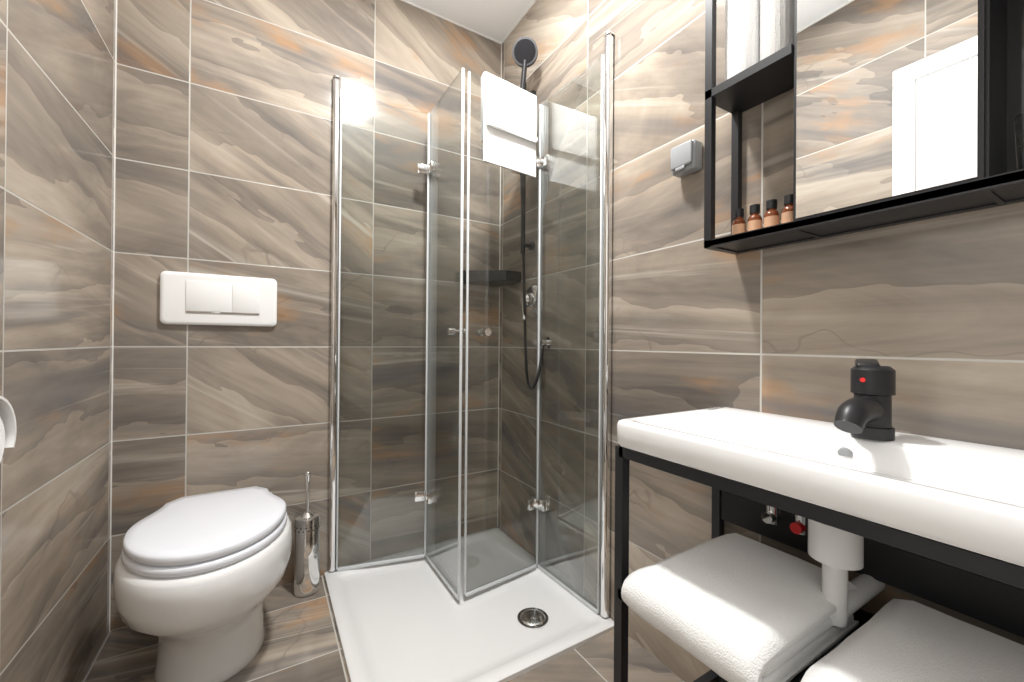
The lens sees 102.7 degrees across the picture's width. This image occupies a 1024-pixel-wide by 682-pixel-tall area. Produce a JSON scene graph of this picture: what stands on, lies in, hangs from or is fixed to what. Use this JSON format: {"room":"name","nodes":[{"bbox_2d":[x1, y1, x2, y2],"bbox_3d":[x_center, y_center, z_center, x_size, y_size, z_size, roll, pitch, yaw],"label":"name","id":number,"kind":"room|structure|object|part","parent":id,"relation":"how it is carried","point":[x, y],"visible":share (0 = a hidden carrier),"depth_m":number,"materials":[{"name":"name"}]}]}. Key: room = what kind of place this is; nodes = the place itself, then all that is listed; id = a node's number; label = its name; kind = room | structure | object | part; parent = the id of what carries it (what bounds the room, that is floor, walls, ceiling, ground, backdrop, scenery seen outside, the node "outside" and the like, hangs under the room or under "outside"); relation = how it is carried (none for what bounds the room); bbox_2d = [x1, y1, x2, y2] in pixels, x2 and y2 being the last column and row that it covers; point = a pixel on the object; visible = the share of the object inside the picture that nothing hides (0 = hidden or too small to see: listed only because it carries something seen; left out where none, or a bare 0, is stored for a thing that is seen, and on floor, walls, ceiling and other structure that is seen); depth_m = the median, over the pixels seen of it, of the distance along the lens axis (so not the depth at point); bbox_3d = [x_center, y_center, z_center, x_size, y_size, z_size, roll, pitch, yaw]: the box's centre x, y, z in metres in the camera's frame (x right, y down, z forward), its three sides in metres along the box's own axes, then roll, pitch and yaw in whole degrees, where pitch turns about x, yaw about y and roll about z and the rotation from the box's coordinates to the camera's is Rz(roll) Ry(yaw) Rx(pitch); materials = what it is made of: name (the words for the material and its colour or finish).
{"room":"bathroom","nodes":[
{"label":"bathroom","id":0,"kind":"room"},
{"bbox_2d":[0,0,115,681],"bbox_3d":[-0.794,-0.305,0.351,0.100,2.600,2.400,1,0,-31],"label":"wall","id":1,"kind":"structure","parent":0,"point":[57,93],"depth_m":1.03,"materials":[{"name":"tile"}]},
{"bbox_2d":[0,396,16,461],"bbox_3d":[-0.779,0.134,0.541,0.124,0.127,0.124,1,0,-31],"label":"paper holder","id":2,"kind":"object","parent":1,"relation":"attached to","point":[8,429],"visible":1,"depth_m":0.61,"materials":[{"name":"white plastic"}]},
{"bbox_2d":[109,0,116,631],"bbox_3d":[-0.748,-0.305,0.378,0.006,2.600,2.400,1,0,-31],"label":"trim","id":3,"kind":"structure","parent":1,"relation":"attached to","point":[113,250],"depth_m":1.40,"materials":[{"name":"white"}]},
{"bbox_2d":[110,0,500,630],"bbox_3d":[-0.743,-0.299,1.840,1.720,2.600,0.100,1,0,-31],"label":"wall","id":4,"kind":"structure","parent":0,"point":[224,119],"depth_m":1.68,"materials":[{"name":"tile"}]},
{"bbox_2d":[160,271,276,326],"bbox_3d":[-1.101,-0.155,1.553,0.362,0.191,0.020,1,0,-31],"label":"flush plate","id":5,"kind":"object","parent":4,"relation":"attached to","point":[186,298],"visible":1,"depth_m":1.54,"materials":[{"name":"white plastic"}]},
{"bbox_2d":[400,0,499,43],"bbox_3d":[-0.712,-0.299,1.797,1.470,2.600,0.006,1,0,-31],"label":"trim","id":6,"kind":"structure","parent":4,"relation":"attached to","point":[405,1],"depth_m":2.03,"materials":[{"name":"white"}]},
{"bbox_2d":[82,575,682,681],"bbox_3d":[-0.110,1.052,0.764,1.720,0.100,2.600,1,0,-31],"label":"floor","id":7,"kind":"structure","parent":0,"point":[301,642],"depth_m":1.30,"materials":[{"name":"tile"}]},
{"bbox_2d":[113,486,291,681],"bbox_3d":[-0.946,0.766,1.295,0.436,0.462,0.623,1,0,-31],"label":"toilet","id":8,"kind":"object","parent":7,"relation":"on","point":[197,578],"visible":0.98,"depth_m":1.14,"materials":[{"name":"white ceramic"}]},
{"bbox_2d":[294,471,319,596],"bbox_3d":[-0.819,0.760,1.638,0.093,0.478,0.093,1,0,-31],"label":"toilet brush","id":9,"kind":"object","parent":7,"relation":"on","point":[306,551],"visible":1,"depth_m":1.60,"materials":[{"name":"silver metal"}]},
{"bbox_2d":[324,31,613,681],"bbox_3d":[-0.202,-0.158,1.600,0.860,2.327,0.871,1,0,-31],"label":"shower","id":10,"kind":"object","parent":7,"relation":"on","point":[447,602],"visible":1,"depth_m":1.65,"materials":[{"name":"clear glass"}]},
{"bbox_2d":[324,527,613,681],"bbox_3d":[-0.216,0.996,1.591,0.846,0.018,0.868,1,0,-31],"label":"tray","id":11,"kind":"object","parent":10,"relation":"attached to","point":[397,619],"depth_m":1.48,"materials":[{"name":"white ceramic"}]},
{"bbox_2d":[480,71,537,177],"bbox_3d":[-0.006,-0.887,1.694,0.268,0.357,0.080,1,0,-31],"label":"towel","id":12,"kind":"object","parent":10,"relation":"hanging from","point":[509,116],"depth_m":1.67,"materials":[{"name":"white fabric"}]},
{"bbox_2d":[614,359,1023,681],"bbox_3d":[0.560,0.520,0.687,0.455,0.974,0.740,1,0,-31],"label":"washbasin","id":13,"kind":"object","parent":7,"relation":"on","point":[868,493],"visible":1,"depth_m":0.70,"materials":[{"name":"white ceramic"}]},
{"bbox_2d":[833,359,895,441],"bbox_3d":[0.634,0.106,0.741,0.169,0.144,0.070,1,0,-31],"label":"faucet","id":14,"kind":"object","parent":13,"relation":"on","point":[867,416],"depth_m":0.73,"materials":[{"name":"black metal"}]},
{"bbox_2d":[406,0,533,41],"bbox_3d":[-0.089,-1.648,0.773,1.720,0.100,2.600,1,0,-31],"label":"ceiling","id":15,"kind":"structure","parent":0,"point":[497,20],"depth_m":1.99,"materials":[{"name":"white paint"}]},
{"bbox_2d":[498,0,1023,681],"bbox_3d":[0.595,-0.291,1.185,0.100,2.600,2.400,1,0,-31],"label":"wall","id":16,"kind":"structure","parent":0,"point":[930,312],"depth_m":1.21,"materials":[{"name":"tile"}]},
{"bbox_2d":[497,0,536,525],"bbox_3d":[0.550,-0.302,1.158,0.006,2.580,2.400,1,0,-31],"label":"trim","id":17,"kind":"structure","parent":16,"relation":"attached to","point":[533,3],"depth_m":2.18,"materials":[{"name":"white"}]},
{"bbox_2d":[671,139,701,177],"bbox_3d":[0.504,-0.530,1.189,0.053,0.082,0.078,1,0,-31],"label":"electrical outlet","id":18,"kind":"object","parent":16,"relation":"attached to","point":[686,158],"visible":0.98,"depth_m":1.17,"materials":[{"name":"grey plastic"}]},
{"bbox_2d":[704,0,1023,254],"bbox_3d":[0.780,-0.621,0.653,0.133,0.782,0.938,1,0,-31],"label":"mirror cabinet","id":19,"kind":"object","parent":16,"relation":"attached to","point":[907,111],"visible":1,"depth_m":0.74,"materials":[{"name":"black metal"}]},
{"bbox_2d":[793,0,987,223],"bbox_3d":[0.658,-0.621,0.741,0.014,0.750,0.263,1,0,-31],"label":"mirror","id":20,"kind":"object","parent":19,"relation":"attached to","point":[891,96],"depth_m":0.72,"materials":[{"name":"clear mirror"}]},
{"bbox_3d":[0.797,-0.294,0.607,0.068,0.095,0.068,1,0,-31],"label":"glass","id":21,"kind":"part","parent":19,"relation":"part of","materials":[{"name":"glass"}]}
]}

